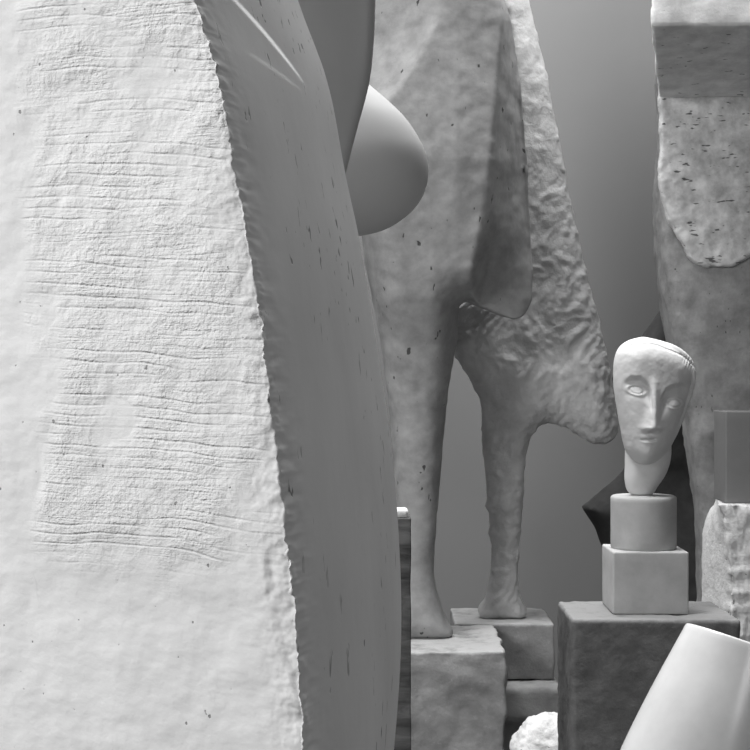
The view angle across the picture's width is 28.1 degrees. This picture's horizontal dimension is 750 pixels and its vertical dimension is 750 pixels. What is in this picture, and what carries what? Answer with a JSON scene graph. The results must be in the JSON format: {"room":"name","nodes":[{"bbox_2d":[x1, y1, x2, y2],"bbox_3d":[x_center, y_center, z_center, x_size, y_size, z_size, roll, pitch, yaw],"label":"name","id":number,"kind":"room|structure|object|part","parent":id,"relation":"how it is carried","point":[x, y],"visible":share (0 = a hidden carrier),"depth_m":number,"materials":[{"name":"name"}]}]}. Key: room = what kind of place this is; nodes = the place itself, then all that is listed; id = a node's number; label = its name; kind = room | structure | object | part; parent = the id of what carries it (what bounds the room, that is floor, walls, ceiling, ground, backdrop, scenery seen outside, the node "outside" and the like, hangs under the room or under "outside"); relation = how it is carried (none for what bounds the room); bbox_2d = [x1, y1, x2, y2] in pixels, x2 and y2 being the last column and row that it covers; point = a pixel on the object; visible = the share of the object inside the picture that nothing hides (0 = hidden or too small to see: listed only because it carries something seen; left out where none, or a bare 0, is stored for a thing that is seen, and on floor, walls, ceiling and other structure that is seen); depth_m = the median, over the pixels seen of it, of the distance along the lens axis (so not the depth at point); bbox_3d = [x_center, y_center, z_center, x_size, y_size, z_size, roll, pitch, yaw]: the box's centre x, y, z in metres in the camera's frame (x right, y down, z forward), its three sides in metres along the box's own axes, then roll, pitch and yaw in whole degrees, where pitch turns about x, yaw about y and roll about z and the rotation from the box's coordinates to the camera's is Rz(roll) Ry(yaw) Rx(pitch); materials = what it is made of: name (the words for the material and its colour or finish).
{"room":"sculpture gallery","nodes":[
{"label":"sculpture gallery","id":0,"kind":"room"},
{"bbox_2d":[359,0,659,681],"bbox_3d":[-0.625,-0.800,5.075,6.750,4.600,0.150,0,0,0],"label":"wall","id":1,"kind":"structure","parent":0,"point":[598,55],"depth_m":5.00,"materials":[{"name":"grey paint"}]},
{"bbox_3d":[-0.625,1.560,1.250,6.750,0.120,7.500,0,0,0],"label":"floor","id":2,"kind":"structure","parent":0,"visible":0},
{"bbox_2d":[0,0,400,749],"bbox_3d":[-0.506,-0.029,1.578,1.260,3.058,0.624,0,0,24],"label":"sculpture","id":3,"kind":"object","parent":2,"relation":"on","point":[199,534],"visible":1,"depth_m":1.16,"materials":[{"name":"white stone"}]},
{"bbox_2d":[298,0,374,174],"bbox_3d":[-0.092,0.207,2.000,0.404,2.587,0.130,0,0,0],"label":"sculpture","id":4,"kind":"object","parent":2,"relation":"on","point":[341,31],"visible":0.12,"depth_m":1.98,"materials":[{"name":"grey paint"}]},
{"bbox_2d":[346,85,427,235],"bbox_3d":[-0.040,0.486,2.420,0.253,2.027,0.200,0,0,0],"label":"sculpture","id":5,"kind":"object","parent":2,"relation":"on","point":[387,172],"visible":0.27,"depth_m":2.35,"materials":[{"name":"paint"}]},
{"bbox_2d":[394,514,410,749],"bbox_3d":[0.022,0.883,2.845,0.092,1.233,0.090,0,0,0],"label":"wooden post","id":6,"kind":"object","parent":2,"relation":"on","point":[403,723],"visible":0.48,"depth_m":2.80,"materials":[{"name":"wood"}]},
{"bbox_2d":[397,507,407,516],"bbox_3d":[0.025,0.259,2.825,0.076,0.017,0.041,0,0,0],"label":"plaster piece","id":7,"kind":"object","parent":6,"relation":"on","point":[401,511],"visible":0.33,"depth_m":2.80,"materials":[{"name":"white stone"}]},
{"bbox_2d":[411,625,507,749],"bbox_3d":[0.104,1.086,3.838,0.446,0.828,0.403,0,0,0],"label":"stone block","id":8,"kind":"object","parent":2,"relation":"on","point":[459,681],"visible":0.47,"depth_m":3.65,"materials":[{"name":"grey stone"}]},
{"bbox_2d":[361,0,532,638],"bbox_3d":[0.110,-0.558,3.834,0.595,2.460,0.399,0,0,0],"label":"sculpture","id":9,"kind":"object","parent":8,"relation":"on","point":[449,67],"visible":0.74,"depth_m":3.71,"materials":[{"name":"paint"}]},
{"bbox_2d":[503,723,521,749],"bbox_3d":[0.343,1.214,4.215,0.307,0.572,0.260,0,0,0],"label":"stone block","id":10,"kind":"object","parent":2,"relation":"on","point":[510,729],"visible":0.02,"depth_m":4.09,"materials":[{"name":"grey stone"}]},
{"bbox_2d":[505,677,557,722],"bbox_3d":[0.337,0.877,4.172,0.334,0.103,0.381,0,0,0],"label":"stone slab","id":11,"kind":"object","parent":10,"relation":"on","point":[526,698],"visible":0.23,"depth_m":3.99,"materials":[{"name":"grey stone"}]},
{"bbox_2d":[450,608,554,679],"bbox_3d":[0.352,0.749,4.192,0.277,0.154,0.282,0,0,0],"label":"stone block","id":12,"kind":"object","parent":11,"relation":"on","point":[528,641],"visible":0.61,"depth_m":4.05,"materials":[{"name":"grey stone"}]},
{"bbox_2d":[454,0,618,618],"bbox_3d":[0.433,-0.599,4.160,0.485,2.542,0.207,0,0,0],"label":"sculpture","id":13,"kind":"object","parent":12,"relation":"on","point":[549,363],"visible":0.68,"depth_m":4.08,"materials":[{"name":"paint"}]},
{"bbox_2d":[509,712,557,749],"bbox_3d":[0.422,1.144,3.499,0.341,0.712,0.186,0,0,0],"label":"boulder","id":14,"kind":"object","parent":2,"relation":"on","point":[537,732],"visible":0.56,"depth_m":3.45,"materials":[{"name":"white stone"}]},
{"bbox_2d":[582,311,696,600],"bbox_3d":[0.859,0.545,4.550,0.463,1.909,0.162,0,0,0],"label":"sculpture","id":15,"kind":"object","parent":2,"relation":"on","point":[676,482],"visible":0.11,"depth_m":4.47,"materials":[{"name":"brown wood"}]},
{"bbox_2d":[557,601,739,749],"bbox_3d":[0.564,0.995,3.125,0.346,1.011,0.258,0,0,0],"label":"pedestal","id":16,"kind":"object","parent":2,"relation":"on","point":[608,663],"visible":0.63,"depth_m":3.00,"materials":[{"name":"stone"}]},
{"bbox_2d":[602,544,688,614],"bbox_3d":[0.563,0.425,3.134,0.156,0.128,0.148,0,0,0],"label":"plinth","id":17,"kind":"object","parent":16,"relation":"on","point":[633,582],"visible":0.9,"depth_m":3.06,"materials":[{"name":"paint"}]},
{"bbox_2d":[611,493,676,551],"bbox_3d":[0.561,0.306,3.135,0.136,0.109,0.136,0,0,0],"label":"plinth","id":18,"kind":"object","parent":17,"relation":"on","point":[638,523],"visible":0.97,"depth_m":3.08,"materials":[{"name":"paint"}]},
{"bbox_2d":[613,337,695,495],"bbox_3d":[0.583,0.086,3.120,0.171,0.331,0.143,0,0,0],"label":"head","id":19,"kind":"object","parent":18,"relation":"on","point":[654,380],"visible":1,"depth_m":3.09},
{"bbox_2d":[620,623,749,749],"bbox_3d":[0.384,0.931,2.135,0.450,1.138,0.370,0,0,0],"label":"sculpture","id":20,"kind":"object","parent":2,"relation":"on","point":[699,698],"visible":1,"depth_m":2.11,"materials":[{"name":"white stone"}]},
{"bbox_2d":[651,0,749,601],"bbox_3d":[0.933,-0.102,4.003,0.400,3.204,0.907,0,0,13],"label":"sculpture","id":21,"kind":"object","parent":2,"relation":"on","point":[701,204],"visible":0.82,"depth_m":4.07,"materials":[{"name":"grey stone"}]},
{"bbox_3d":[0.945,-0.530,4.079,0.351,0.480,0.038,0,0,0],"label":"panel","id":22,"kind":"part","parent":21,"relation":"part of","materials":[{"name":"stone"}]},
{"bbox_2d":[701,499,749,641],"bbox_3d":[1.011,0.913,3.856,0.303,1.174,0.214,0,0,0],"label":"stone block","id":23,"kind":"object","parent":2,"relation":"on","point":[725,558],"visible":0.45,"depth_m":3.77,"materials":[{"name":"white stone"}]},
{"bbox_2d":[714,410,749,502],"bbox_3d":[0.998,0.208,3.868,0.219,0.233,0.136,0,0,0],"label":"box","id":24,"kind":"object","parent":23,"relation":"on","point":[731,427],"visible":1,"depth_m":3.80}
]}

